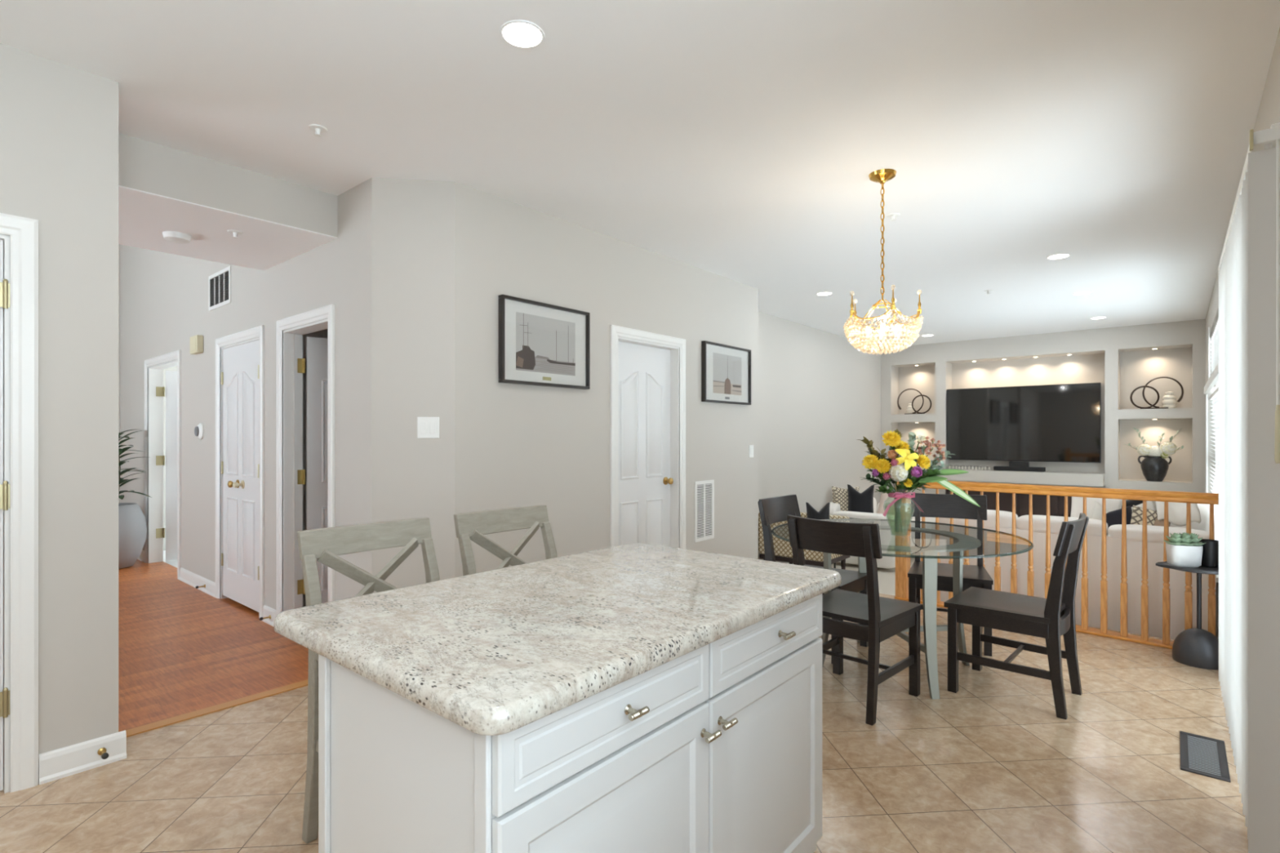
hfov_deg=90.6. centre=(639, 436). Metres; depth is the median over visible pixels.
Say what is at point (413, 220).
wall
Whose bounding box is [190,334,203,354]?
door chime
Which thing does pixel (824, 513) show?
throw pillow
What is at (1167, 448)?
hydrangea
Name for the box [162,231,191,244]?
smoke detector
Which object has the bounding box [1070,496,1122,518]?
throw pillow
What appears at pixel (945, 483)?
blade leaf
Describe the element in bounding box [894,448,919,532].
lily
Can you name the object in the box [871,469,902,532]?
rose
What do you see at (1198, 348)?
wall
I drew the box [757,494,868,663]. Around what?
dining chair
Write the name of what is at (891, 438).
chrysanthemum
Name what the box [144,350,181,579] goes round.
door
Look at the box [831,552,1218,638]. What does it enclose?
floor
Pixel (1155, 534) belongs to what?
sofa
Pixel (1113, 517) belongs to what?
throw pillow
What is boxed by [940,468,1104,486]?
wall
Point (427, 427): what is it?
switch plate
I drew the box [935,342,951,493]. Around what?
wall
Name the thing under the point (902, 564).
railing
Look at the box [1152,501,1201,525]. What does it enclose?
throw pillow
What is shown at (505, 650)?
island countertop
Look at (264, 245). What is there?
ceiling
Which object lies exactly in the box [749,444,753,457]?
switch plate
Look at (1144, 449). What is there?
hydrangea
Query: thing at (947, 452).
eucalyptus sprig
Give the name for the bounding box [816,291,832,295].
recessed light
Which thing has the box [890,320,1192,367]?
wall
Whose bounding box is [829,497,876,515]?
cushion
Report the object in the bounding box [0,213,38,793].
door
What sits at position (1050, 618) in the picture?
dining chair
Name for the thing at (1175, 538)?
succulent
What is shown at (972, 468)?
garland
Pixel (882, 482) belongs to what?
sprig
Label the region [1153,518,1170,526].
throw pillow
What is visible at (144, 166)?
wall
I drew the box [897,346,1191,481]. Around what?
wall
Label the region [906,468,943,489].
sprig
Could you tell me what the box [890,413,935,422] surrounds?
wall
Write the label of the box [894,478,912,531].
chrysanthemum
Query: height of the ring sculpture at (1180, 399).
0.413 m
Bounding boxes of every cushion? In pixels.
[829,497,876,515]
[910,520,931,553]
[1128,524,1186,528]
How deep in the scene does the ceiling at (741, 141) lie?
2.86 m
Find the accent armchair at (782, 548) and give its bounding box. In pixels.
[758,512,849,569]
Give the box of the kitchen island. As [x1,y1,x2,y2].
[318,593,822,852]
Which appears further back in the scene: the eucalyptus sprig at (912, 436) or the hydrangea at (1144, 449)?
the hydrangea at (1144, 449)
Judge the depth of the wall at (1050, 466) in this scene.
8.83 m
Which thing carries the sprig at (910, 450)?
in the glass vase at (896, 495)
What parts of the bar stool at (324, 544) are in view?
leg, seat, crest rail, leg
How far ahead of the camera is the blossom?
3.58 m
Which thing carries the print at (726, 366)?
attached to the framed picture at (726, 370)
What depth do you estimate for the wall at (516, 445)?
4.29 m
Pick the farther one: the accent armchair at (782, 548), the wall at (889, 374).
the wall at (889, 374)
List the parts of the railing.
newel post, rail, handrail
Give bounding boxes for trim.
[125,679,307,737]
[1204,326,1218,582]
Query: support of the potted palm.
on the planter pot at (132, 527)
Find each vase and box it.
[882,475,947,535]
[1137,455,1171,481]
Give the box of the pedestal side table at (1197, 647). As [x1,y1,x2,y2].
[1155,560,1218,670]
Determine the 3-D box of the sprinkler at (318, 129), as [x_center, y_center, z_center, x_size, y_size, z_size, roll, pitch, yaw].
[-1.505,-1.423,2.960,0.080,0.034,0.080,0,0,40]
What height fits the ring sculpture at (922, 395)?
0.413 m
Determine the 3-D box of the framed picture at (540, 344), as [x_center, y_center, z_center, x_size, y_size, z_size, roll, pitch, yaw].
[-0.597,-0.588,4.079,0.042,0.525,0.740,0,0,40]
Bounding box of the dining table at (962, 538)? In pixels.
[771,518,1033,699]
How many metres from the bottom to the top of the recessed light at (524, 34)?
0.004 m
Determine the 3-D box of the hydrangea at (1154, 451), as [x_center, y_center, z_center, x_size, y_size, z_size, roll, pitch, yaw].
[6.614,0.246,8.129,0.165,0.258,0.162,0,0,40]
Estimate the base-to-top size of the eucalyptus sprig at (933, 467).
0.180 m
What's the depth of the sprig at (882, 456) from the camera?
3.56 m
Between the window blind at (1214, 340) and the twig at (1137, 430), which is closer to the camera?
the window blind at (1214, 340)
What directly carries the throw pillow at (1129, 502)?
on the sofa at (1155, 534)
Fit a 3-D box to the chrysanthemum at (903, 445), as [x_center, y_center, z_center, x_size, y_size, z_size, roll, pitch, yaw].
[1.483,0.278,3.576,0.093,0.511,0.060,0,0,-13]
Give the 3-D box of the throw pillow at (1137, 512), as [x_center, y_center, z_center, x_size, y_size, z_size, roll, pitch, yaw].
[3.768,0.629,4.740,0.109,0.221,0.201,0,0,-45]
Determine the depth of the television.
9.01 m
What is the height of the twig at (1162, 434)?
0.353 m
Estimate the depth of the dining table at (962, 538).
3.39 m
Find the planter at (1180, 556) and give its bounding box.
[1165,542,1202,567]
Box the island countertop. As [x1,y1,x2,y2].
[273,542,841,735]
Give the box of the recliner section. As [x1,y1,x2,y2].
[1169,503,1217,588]
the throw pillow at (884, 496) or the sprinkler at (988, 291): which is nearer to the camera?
the sprinkler at (988, 291)
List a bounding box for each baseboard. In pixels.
[38,729,126,785]
[137,550,275,626]
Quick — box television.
[946,382,1101,462]
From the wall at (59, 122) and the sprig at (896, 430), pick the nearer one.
the wall at (59, 122)
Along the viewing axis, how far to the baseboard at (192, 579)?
5.38 m
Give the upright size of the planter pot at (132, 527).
0.630 m
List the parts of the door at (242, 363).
knob, knob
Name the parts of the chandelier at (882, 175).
bulb, bulb, chain, bulb, swag frame, bulb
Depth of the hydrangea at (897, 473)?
3.45 m
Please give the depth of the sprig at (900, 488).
3.51 m
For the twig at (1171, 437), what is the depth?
8.05 m
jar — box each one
[906,403,914,413]
[1162,391,1176,408]
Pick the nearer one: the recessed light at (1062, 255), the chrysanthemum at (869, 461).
the chrysanthemum at (869, 461)
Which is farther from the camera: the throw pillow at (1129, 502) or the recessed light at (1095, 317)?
the recessed light at (1095, 317)
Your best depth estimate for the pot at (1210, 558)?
3.66 m
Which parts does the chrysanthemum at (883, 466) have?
stem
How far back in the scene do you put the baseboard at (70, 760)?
2.48 m
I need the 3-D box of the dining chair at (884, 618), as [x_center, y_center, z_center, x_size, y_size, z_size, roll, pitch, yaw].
[1.074,0.851,3.187,0.468,0.918,0.565,0,0,44]
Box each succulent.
[1163,532,1189,545]
[1177,533,1198,546]
[1186,533,1205,546]
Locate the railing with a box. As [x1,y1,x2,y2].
[894,480,1218,648]
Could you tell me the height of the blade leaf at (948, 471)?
0.155 m
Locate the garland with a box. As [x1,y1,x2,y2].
[948,465,990,470]
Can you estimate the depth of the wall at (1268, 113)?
2.83 m
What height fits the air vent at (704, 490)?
0.515 m
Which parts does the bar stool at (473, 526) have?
leg, crest rail, leg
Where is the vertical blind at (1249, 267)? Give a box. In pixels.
[1217,122,1279,852]
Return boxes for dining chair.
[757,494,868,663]
[786,515,922,725]
[907,493,993,656]
[943,513,1088,719]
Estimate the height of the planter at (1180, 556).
0.125 m
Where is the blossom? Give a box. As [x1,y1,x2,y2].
[896,435,926,526]
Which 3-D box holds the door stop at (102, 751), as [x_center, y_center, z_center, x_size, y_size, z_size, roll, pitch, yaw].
[-2.121,1.255,2.506,0.068,0.028,0.028,0,0,40]
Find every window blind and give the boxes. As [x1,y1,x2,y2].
[1209,316,1218,373]
[1209,386,1218,540]
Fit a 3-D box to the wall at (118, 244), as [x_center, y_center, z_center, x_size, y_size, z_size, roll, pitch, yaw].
[-7.556,-1.140,5.684,0.120,4.900,4.528,0,0,40]
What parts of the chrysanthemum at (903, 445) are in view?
stem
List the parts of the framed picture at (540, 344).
title plate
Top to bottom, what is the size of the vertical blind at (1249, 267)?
2.258 m
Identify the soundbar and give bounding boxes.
[993,461,1045,471]
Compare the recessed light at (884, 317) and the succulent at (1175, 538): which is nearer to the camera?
the succulent at (1175, 538)
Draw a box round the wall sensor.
[194,422,204,439]
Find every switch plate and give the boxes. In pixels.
[417,417,439,438]
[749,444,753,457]
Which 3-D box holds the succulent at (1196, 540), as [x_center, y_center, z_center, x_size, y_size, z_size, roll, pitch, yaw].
[3.215,0.605,3.683,0.116,0.088,0.118,0,0,40]
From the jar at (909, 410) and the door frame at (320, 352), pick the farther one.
the jar at (909, 410)
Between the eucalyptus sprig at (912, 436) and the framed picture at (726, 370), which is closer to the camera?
the eucalyptus sprig at (912, 436)
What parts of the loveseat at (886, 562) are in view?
arm, arm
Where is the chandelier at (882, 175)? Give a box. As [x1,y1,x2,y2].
[843,168,923,355]
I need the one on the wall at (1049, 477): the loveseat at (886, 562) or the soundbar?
the soundbar
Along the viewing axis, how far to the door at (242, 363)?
4.86 m
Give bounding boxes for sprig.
[856,436,881,459]
[861,473,891,493]
[866,468,891,483]
[875,484,894,493]
[876,447,891,486]
[884,457,896,491]
[892,428,903,458]
[895,472,912,492]
[902,448,919,492]
[905,480,931,493]
[906,431,917,449]
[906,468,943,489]
[908,445,928,477]
[909,436,942,477]
[910,440,932,474]
[911,460,951,492]
[922,444,946,471]
[922,450,955,473]
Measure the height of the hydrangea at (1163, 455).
0.202 m
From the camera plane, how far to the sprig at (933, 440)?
3.56 m
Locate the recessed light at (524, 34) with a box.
[499,19,545,48]
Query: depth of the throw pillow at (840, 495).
8.57 m
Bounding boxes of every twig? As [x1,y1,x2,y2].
[1133,427,1146,444]
[1156,432,1164,447]
[1168,430,1179,443]
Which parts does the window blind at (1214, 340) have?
head rail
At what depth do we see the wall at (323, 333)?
4.67 m
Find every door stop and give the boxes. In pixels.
[97,747,108,759]
[195,584,205,588]
[259,614,271,620]
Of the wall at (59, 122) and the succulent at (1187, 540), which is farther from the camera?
the succulent at (1187, 540)
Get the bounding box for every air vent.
[208,266,231,311]
[694,480,714,542]
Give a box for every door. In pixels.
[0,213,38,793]
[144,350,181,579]
[215,324,264,618]
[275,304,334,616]
[609,324,685,549]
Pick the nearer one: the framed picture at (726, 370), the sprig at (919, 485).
the sprig at (919, 485)
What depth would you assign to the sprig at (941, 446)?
3.56 m
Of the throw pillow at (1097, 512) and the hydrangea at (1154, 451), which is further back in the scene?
the hydrangea at (1154, 451)
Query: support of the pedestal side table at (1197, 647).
on the floor at (988, 766)
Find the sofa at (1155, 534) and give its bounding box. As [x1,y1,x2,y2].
[920,509,1215,639]
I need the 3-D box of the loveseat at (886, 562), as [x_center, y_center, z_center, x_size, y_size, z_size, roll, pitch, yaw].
[3.338,1.260,8.792,1.050,0.740,1.940,0,0,40]
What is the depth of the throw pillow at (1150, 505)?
4.78 m
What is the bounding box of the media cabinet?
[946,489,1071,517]
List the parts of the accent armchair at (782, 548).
backrest, arm, arm, seat, leg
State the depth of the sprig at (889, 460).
3.56 m
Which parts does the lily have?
stem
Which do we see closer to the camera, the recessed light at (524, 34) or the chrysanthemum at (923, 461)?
the recessed light at (524, 34)
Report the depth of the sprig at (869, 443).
3.57 m
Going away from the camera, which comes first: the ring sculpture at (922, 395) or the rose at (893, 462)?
the rose at (893, 462)
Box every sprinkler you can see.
[226,229,243,238]
[308,124,327,137]
[886,213,900,221]
[984,289,993,294]
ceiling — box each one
[0,0,1279,347]
[118,185,337,271]
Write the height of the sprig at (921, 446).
0.251 m
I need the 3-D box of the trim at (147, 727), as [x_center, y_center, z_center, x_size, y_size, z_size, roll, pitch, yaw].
[-1.941,1.307,3.164,0.070,0.006,1.128,0,0,40]
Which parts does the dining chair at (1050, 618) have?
leg, leg, seat, leg, backrest, leg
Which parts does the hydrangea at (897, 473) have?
stem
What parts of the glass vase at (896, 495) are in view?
blade leaf, blade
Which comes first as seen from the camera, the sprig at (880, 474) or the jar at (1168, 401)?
the sprig at (880, 474)
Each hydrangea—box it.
[888,463,908,532]
[1137,444,1151,456]
[1148,445,1162,456]
[1160,441,1177,455]
[1160,452,1168,458]
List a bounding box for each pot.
[118,502,146,568]
[1199,538,1218,567]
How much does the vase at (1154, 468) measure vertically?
0.336 m
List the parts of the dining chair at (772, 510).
leg, backrest, leg, leg, seat, leg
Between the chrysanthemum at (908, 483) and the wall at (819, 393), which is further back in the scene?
the wall at (819, 393)
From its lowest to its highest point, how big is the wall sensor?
0.140 m
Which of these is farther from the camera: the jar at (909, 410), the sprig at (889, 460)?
the jar at (909, 410)
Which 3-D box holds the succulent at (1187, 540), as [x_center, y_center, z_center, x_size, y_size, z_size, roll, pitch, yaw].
[3.171,0.605,3.682,0.116,0.088,0.118,0,0,40]
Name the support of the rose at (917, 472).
in the glass vase at (896, 495)
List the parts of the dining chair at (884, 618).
leg, backrest, leg, leg, seat, leg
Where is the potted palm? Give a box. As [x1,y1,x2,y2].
[118,429,151,499]
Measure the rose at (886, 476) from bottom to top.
0.336 m
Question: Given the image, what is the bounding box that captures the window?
[1215,426,1218,484]
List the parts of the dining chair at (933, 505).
leg, leg, backrest, seat, leg, leg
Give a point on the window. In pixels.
(1216, 444)
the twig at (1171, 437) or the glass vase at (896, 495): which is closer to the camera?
the glass vase at (896, 495)
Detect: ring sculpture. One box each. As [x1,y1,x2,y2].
[897,388,931,413]
[1129,376,1183,408]
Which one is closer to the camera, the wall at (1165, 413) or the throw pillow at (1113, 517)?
the throw pillow at (1113, 517)
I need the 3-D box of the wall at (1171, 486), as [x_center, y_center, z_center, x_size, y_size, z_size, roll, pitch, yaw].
[6.671,1.123,8.214,0.737,1.095,0.360,0,0,40]
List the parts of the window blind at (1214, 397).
head rail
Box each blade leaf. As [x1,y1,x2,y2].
[905,480,980,506]
[935,468,969,475]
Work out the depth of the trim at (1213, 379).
6.74 m
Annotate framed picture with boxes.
[498,294,590,389]
[701,340,751,404]
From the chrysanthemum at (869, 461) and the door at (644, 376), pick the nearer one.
the chrysanthemum at (869, 461)
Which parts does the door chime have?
panel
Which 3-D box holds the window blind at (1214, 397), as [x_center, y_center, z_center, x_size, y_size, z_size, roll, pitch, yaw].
[5.436,0.292,5.945,0.042,1.484,2.940,0,0,40]
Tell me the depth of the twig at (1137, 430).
8.25 m
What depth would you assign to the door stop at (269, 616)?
4.39 m
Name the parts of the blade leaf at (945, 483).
blade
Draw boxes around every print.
[515,311,575,376]
[712,352,741,395]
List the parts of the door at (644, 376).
knob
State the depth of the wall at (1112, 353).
8.36 m
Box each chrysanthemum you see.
[862,453,896,521]
[874,458,896,531]
[881,430,901,515]
[894,440,909,532]
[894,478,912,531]
[896,454,930,525]
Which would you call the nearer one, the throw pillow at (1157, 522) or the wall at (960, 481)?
the throw pillow at (1157, 522)
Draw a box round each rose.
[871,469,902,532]
[882,472,896,492]
[887,449,902,531]
[889,458,898,522]
[908,466,922,479]
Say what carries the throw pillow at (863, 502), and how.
on the loveseat at (886, 562)
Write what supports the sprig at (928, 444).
in the glass vase at (896, 495)
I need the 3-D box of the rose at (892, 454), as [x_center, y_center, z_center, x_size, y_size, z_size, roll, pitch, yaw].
[1.415,0.303,3.522,0.052,0.461,0.118,0,0,40]
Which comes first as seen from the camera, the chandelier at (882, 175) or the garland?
the chandelier at (882, 175)
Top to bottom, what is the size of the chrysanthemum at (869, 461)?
0.434 m
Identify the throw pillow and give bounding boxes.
[805,502,830,519]
[831,486,859,511]
[847,484,874,512]
[876,492,911,520]
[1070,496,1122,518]
[1091,501,1109,520]
[1106,505,1132,528]
[1121,499,1142,508]
[1129,505,1157,525]
[1131,500,1156,510]
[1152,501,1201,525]
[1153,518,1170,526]
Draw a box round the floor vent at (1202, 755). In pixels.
[1179,730,1231,782]
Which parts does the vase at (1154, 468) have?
handle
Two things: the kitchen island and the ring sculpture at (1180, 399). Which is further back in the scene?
the ring sculpture at (1180, 399)
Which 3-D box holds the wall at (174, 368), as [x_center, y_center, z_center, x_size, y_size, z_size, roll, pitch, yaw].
[-3.788,-0.040,7.292,2.800,2.700,2.550,0,0,40]
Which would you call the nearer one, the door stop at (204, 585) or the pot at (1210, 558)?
the pot at (1210, 558)
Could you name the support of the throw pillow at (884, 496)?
on the loveseat at (886, 562)
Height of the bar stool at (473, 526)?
1.000 m
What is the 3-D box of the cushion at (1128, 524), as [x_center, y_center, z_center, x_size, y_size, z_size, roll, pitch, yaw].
[3.748,0.955,4.571,0.564,0.610,0.220,0,0,40]
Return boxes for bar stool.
[297,517,439,843]
[453,504,557,575]
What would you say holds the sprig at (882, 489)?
in the glass vase at (896, 495)
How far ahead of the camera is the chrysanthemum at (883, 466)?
3.49 m
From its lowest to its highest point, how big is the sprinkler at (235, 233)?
0.034 m
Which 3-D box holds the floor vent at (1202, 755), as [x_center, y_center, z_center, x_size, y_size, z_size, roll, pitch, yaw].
[2.316,1.308,2.605,0.145,0.005,0.420,0,0,40]
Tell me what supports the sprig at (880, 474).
in the glass vase at (896, 495)
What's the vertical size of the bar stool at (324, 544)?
1.000 m
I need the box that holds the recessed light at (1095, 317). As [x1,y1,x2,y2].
[1090,316,1106,319]
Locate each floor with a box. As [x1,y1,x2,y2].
[0,550,1248,852]
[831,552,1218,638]
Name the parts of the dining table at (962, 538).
leg, leg, glass, leg, leg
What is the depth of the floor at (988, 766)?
2.60 m
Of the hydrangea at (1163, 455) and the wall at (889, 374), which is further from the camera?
the wall at (889, 374)
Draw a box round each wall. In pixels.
[0,43,118,754]
[118,133,337,237]
[118,244,119,502]
[120,177,371,611]
[163,365,177,550]
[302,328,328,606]
[371,177,454,593]
[454,182,758,577]
[758,311,880,563]
[880,346,897,488]
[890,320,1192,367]
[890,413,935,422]
[890,475,935,494]
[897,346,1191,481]
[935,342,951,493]
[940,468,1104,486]
[948,383,1104,472]
[960,480,1104,488]
[1104,326,1119,488]
[1118,408,1192,419]
[1118,479,1192,501]
[1191,319,1205,493]
[1205,27,1279,631]
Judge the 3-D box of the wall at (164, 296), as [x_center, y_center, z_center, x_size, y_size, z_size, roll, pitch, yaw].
[-3.777,-1.140,5.533,6.088,4.900,0.120,0,0,40]
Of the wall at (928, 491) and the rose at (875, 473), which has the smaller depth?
the rose at (875, 473)
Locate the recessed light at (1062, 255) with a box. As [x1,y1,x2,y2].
[1046,253,1070,259]
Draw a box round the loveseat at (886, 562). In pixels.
[829,497,935,568]
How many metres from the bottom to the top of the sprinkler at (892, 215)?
0.034 m

